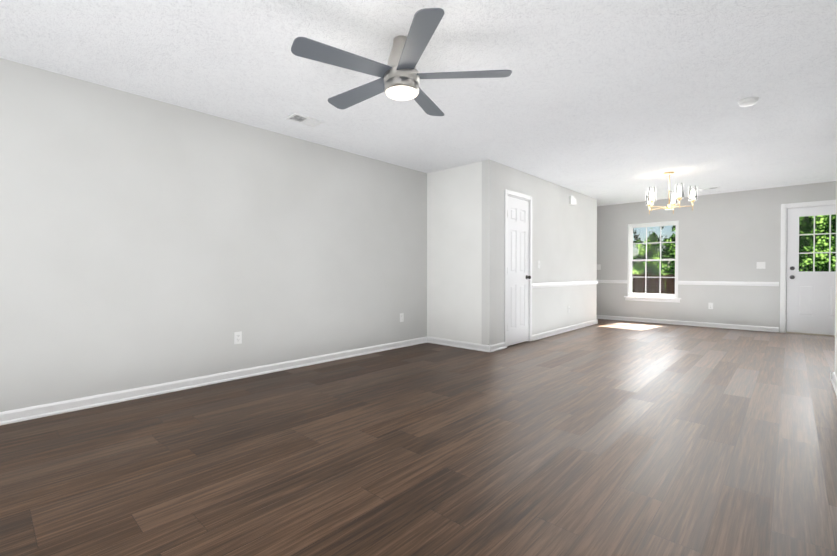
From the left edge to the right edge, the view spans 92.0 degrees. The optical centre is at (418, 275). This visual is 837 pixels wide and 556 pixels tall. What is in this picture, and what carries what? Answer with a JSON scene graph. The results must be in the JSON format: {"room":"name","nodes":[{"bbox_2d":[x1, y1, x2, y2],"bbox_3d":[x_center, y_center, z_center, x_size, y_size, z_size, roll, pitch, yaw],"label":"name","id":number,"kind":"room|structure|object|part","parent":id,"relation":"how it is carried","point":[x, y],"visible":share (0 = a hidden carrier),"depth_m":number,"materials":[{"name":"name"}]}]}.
{"room":"empty living room","nodes":[
{"label":"empty living room","id":0,"kind":"room"},
{"bbox_2d":[0,58,426,411],"bbox_3d":[-0.647,-0.252,5.095,0.120,2.440,9.820,1,1,43],"label":"wall","id":1,"kind":"structure","parent":0,"point":[145,241],"depth_m":3.45,"materials":[{"name":"paint"}]},
{"bbox_2d":[0,336,427,424],"bbox_3d":[-1.855,0.941,3.691,0.024,0.083,5.860,1,1,43],"label":"baseboard","id":2,"kind":"structure","parent":1,"relation":"attached to","point":[30,413],"depth_m":3.45,"materials":[{"name":"white wood"}]},
{"bbox_2d":[234,331,241,343],"bbox_3d":[-1.718,0.591,3.847,0.008,0.115,0.070,1,1,43],"label":"electrical outlet","id":3,"kind":"object","parent":1,"relation":"attached to","point":[237,337],"visible":1,"depth_m":3.85,"materials":[{"name":"white plastic"}]},
{"bbox_2d":[400,313,403,321],"bbox_3d":[-0.226,0.564,5.464,0.008,0.115,0.070,1,1,43],"label":"electrical outlet","id":4,"kind":"object","parent":1,"relation":"attached to","point":[401,317],"visible":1,"depth_m":5.46,"materials":[{"name":"white plastic"}]},
{"bbox_2d":[0,319,836,555],"bbox_3d":[1.973,1.036,3.332,8.300,0.100,10.920,1,1,43],"label":"floor","id":5,"kind":"structure","parent":0,"point":[604,437],"depth_m":2.22,"materials":[{"name":"wood"}]},
{"bbox_2d":[0,0,836,205],"bbox_3d":[1.973,-1.504,3.306,8.300,0.100,10.920,1,1,43],"label":"ceiling","id":6,"kind":"structure","parent":0,"point":[607,102],"depth_m":2.94,"materials":[{"name":"white paint"}]},
{"bbox_2d":[285,113,323,126],"bbox_3d":[-1.064,-1.454,3.775,0.180,0.010,0.300,1,1,43],"label":"ceiling vent","id":7,"kind":"object","parent":6,"relation":"in","point":[304,119],"visible":1,"depth_m":3.77,"materials":[{"name":"white metal"}]},
{"bbox_2d":[291,8,511,115],"bbox_3d":[-0.140,-1.276,2.507,1.243,0.340,1.282,1,1,43],"label":"fan","id":8,"kind":"object","parent":6,"relation":"hanging from","point":[400,75],"visible":1,"depth_m":2.38,"materials":[{"name":"grey metal"}]},
{"bbox_2d":[386,85,417,100],"bbox_3d":[-0.103,-1.116,2.486,0.200,0.019,0.200,1,1,43],"label":"diffuser","id":9,"kind":"object","parent":8,"relation":"attached to","point":[396,92],"depth_m":2.44,"materials":[{"name":"white glass"}]},
{"bbox_2d":[645,172,696,213],"bbox_3d":[3.615,-1.202,5.817,0.648,0.555,0.622,1,1,43],"label":"chandelier","id":10,"kind":"object","parent":6,"relation":"hanging from","point":[677,195],"visible":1,"depth_m":5.73,"materials":[{"name":"white glass"}]},
{"bbox_2d":[697,186,719,190],"bbox_3d":[4.942,-1.485,6.880,0.300,0.010,0.150,1,1,43],"label":"ceiling vent","id":11,"kind":"object","parent":6,"relation":"in","point":[718,187],"visible":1,"depth_m":6.87,"materials":[{"name":"white metal"}]},
{"bbox_2d":[738,97,758,106],"bbox_3d":[2.728,-1.435,3.344,0.136,0.038,0.136,1,1,43],"label":"smoke detector","id":12,"kind":"object","parent":6,"relation":"attached to","point":[748,101],"visible":1,"depth_m":3.31,"materials":[{"name":"white plastic"}]},
{"bbox_2d":[427,161,481,343],"bbox_3d":[0.509,-0.257,5.566,0.940,2.440,0.120,1,1,43],"label":"wall","id":13,"kind":"structure","parent":0,"point":[454,253],"depth_m":5.49,"materials":[{"name":"grey paint"}]},
{"bbox_2d":[428,337,491,351],"bbox_3d":[0.531,0.923,5.460,1.034,0.083,0.024,1,1,43],"label":"baseboard","id":14,"kind":"structure","parent":13,"relation":"attached to","point":[473,346],"depth_m":5.42,"materials":[{"name":"white wood"}]},
{"bbox_2d":[482,160,596,344],"bbox_3d":[2.159,-0.267,6.574,0.120,2.440,3.840,1,1,43],"label":"wall","id":15,"kind":"structure","parent":0,"point":[564,240],"depth_m":6.29,"materials":[{"name":"grey paint"}]},
{"bbox_2d":[492,342,505,351],"bbox_3d":[1.038,0.925,5.264,0.024,0.083,0.334,1,1,43],"label":"baseboard","id":16,"kind":"structure","parent":15,"relation":"attached to","point":[498,346],"depth_m":5.27,"materials":[{"name":"white wood"}]},
{"bbox_2d":[504,189,531,347],"bbox_3d":[1.378,-0.097,5.686,0.175,2.119,0.762,1,1,43],"label":"closet door","id":17,"kind":"structure","parent":15,"relation":"in","point":[518,271],"depth_m":5.66,"materials":[{"name":"white wood"}]},
{"bbox_2d":[532,319,597,340],"bbox_3d":[2.592,0.908,6.964,0.044,0.083,2.746,1,1,43],"label":"baseboard","id":18,"kind":"structure","parent":15,"relation":"attached to","point":[577,326],"depth_m":6.74,"materials":[{"name":"white wood"}]},
{"bbox_2d":[532,280,598,287],"bbox_3d":[2.591,0.138,6.957,0.042,0.073,2.743,1,1,43],"label":"trim","id":19,"kind":"structure","parent":15,"relation":"attached to","point":[576,283],"depth_m":6.72,"materials":[{"name":"white wood"}]},
{"bbox_2d":[569,195,575,204],"bbox_3d":[2.688,-1.304,7.015,0.044,0.145,0.260,1,1,43],"label":"door chime","id":20,"kind":"object","parent":15,"relation":"attached to","point":[572,200],"visible":1,"depth_m":6.93,"materials":[{"name":"white plastic"}]},
{"bbox_2d":[596,181,836,331],"bbox_3d":[5.627,-0.274,7.281,8.140,2.440,0.140,1,1,43],"label":"wall","id":21,"kind":"structure","parent":0,"point":[732,236],"depth_m":7.38,"materials":[{"name":"paint"}]},
{"bbox_2d":[599,280,626,283],"bbox_3d":[3.498,0.116,9.139,2.256,0.073,0.022,1,1,43],"label":"trim","id":22,"kind":"structure","parent":21,"relation":"attached to","point":[600,281],"depth_m":8.55,"materials":[{"name":"white wood"}]},
{"bbox_2d":[624,221,680,302],"bbox_3d":[4.693,-0.278,8.101,1.004,1.577,0.190,1,1,43],"label":"dining room window","id":23,"kind":"structure","parent":21,"relation":"in","point":[657,297],"depth_m":8.13,"materials":[{"name":"white wood"}]},
{"bbox_3d":[4.731,-0.317,8.142,0.764,1.348,0.036,1,1,43],"label":"glass","id":24,"kind":"part","parent":23,"relation":"part of","materials":[{"name":"clear glass"}]},
{"bbox_2d":[596,315,778,331],"bbox_3d":[4.360,0.894,8.350,4.605,0.083,0.024,1,1,43],"label":"baseboard","id":25,"kind":"structure","parent":21,"relation":"attached to","point":[675,322],"depth_m":7.60,"materials":[{"name":"white wood"}]},
{"bbox_2d":[708,303,712,308],"bbox_3d":[5.370,0.555,7.424,0.070,0.115,0.008,1,1,43],"label":"electrical outlet","id":26,"kind":"object","parent":21,"relation":"attached to","point":[710,305],"visible":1,"depth_m":7.42,"materials":[{"name":"white plastic"}]},
{"bbox_2d":[678,281,778,285],"bbox_3d":[5.522,0.135,7.273,1.446,0.073,0.022,1,1,43],"label":"trim","id":27,"kind":"structure","parent":21,"relation":"attached to","point":[736,283],"depth_m":7.22,"materials":[{"name":"white wood"}]},
{"bbox_2d":[757,262,764,268],"bbox_3d":[5.882,-0.180,6.939,0.116,0.115,0.016,1,1,43],"label":"light switch","id":28,"kind":"object","parent":21,"relation":"attached to","point":[760,265],"visible":1,"depth_m":6.94,"materials":[{"name":"white plastic"}]},
{"bbox_2d":[780,200,835,332],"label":"door frame","id":29,"kind":"structure","parent":21,"relation":"in","point":[782,267],"depth_m":6.73,"materials":[{"name":"wood"}]},
{"bbox_3d":[6.172,-0.051,6.671,0.066,0.212,0.065,1,1,43],"label":"knob","id":30,"kind":"part","parent":29,"relation":"part of","materials":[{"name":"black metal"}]},
{"bbox_3d":[6.463,-0.520,6.471,0.537,0.902,0.005,1,1,43],"label":"glass","id":31,"kind":"part","parent":29,"relation":"part of","materials":[{"name":"clear glass"}]},
{"bbox_2d":[786,331,834,336],"bbox_3d":[6.462,0.945,6.487,0.828,0.018,0.112,1,1,43],"label":"exterior door sill","id":32,"kind":"structure","parent":21,"relation":"attached to","point":[811,334],"depth_m":6.55,"materials":[{"name":"silver metal"}]},
{"bbox_2d":[786,205,835,334],"bbox_3d":[6.458,-0.092,6.473,0.820,2.048,0.055,1,1,43],"label":"exterior door","id":33,"kind":"structure","parent":21,"relation":"in","point":[810,302],"depth_m":6.56,"materials":[{"name":"white wood"}]},
{"bbox_2d":[835,183,836,376],"bbox_3d":[1.548,-0.212,1.140,0.120,2.440,6.980,1,1,43],"label":"wall","id":34,"kind":"structure","parent":0,"point":[836,295],"depth_m":3.69,"materials":[{"name":"paint"}]},
{"bbox_2d":[831,372,836,396],"bbox_3d":[1.549,0.965,1.248,0.039,0.083,6.884,1,1,43],"label":"baseboard","id":35,"kind":"structure","parent":34,"relation":"attached to","point":[833,377],"depth_m":3.58,"materials":[{"name":"white wood"}]},
{"label":"outside","id":36,"kind":"structure","parent":0,"visible":0},
{"label":"ground","id":37,"kind":"structure","parent":36,"visible":0},
{"bbox_2d":[632,274,674,297],"bbox_3d":[8.307,0.743,9.091,17.988,1.570,0.020,1,1,43],"label":"fence","id":38,"kind":"object","parent":37,"relation":"on","point":[669,288],"depth_m":10.88,"materials":[{"name":"brown wood"}]},
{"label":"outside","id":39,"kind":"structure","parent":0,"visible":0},
{"bbox_2d":[632,214,835,291],"bbox_3d":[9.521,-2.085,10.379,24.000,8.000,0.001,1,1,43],"label":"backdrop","id":40,"kind":"structure","parent":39,"point":[820,244],"depth_m":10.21,"materials":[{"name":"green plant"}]}
]}

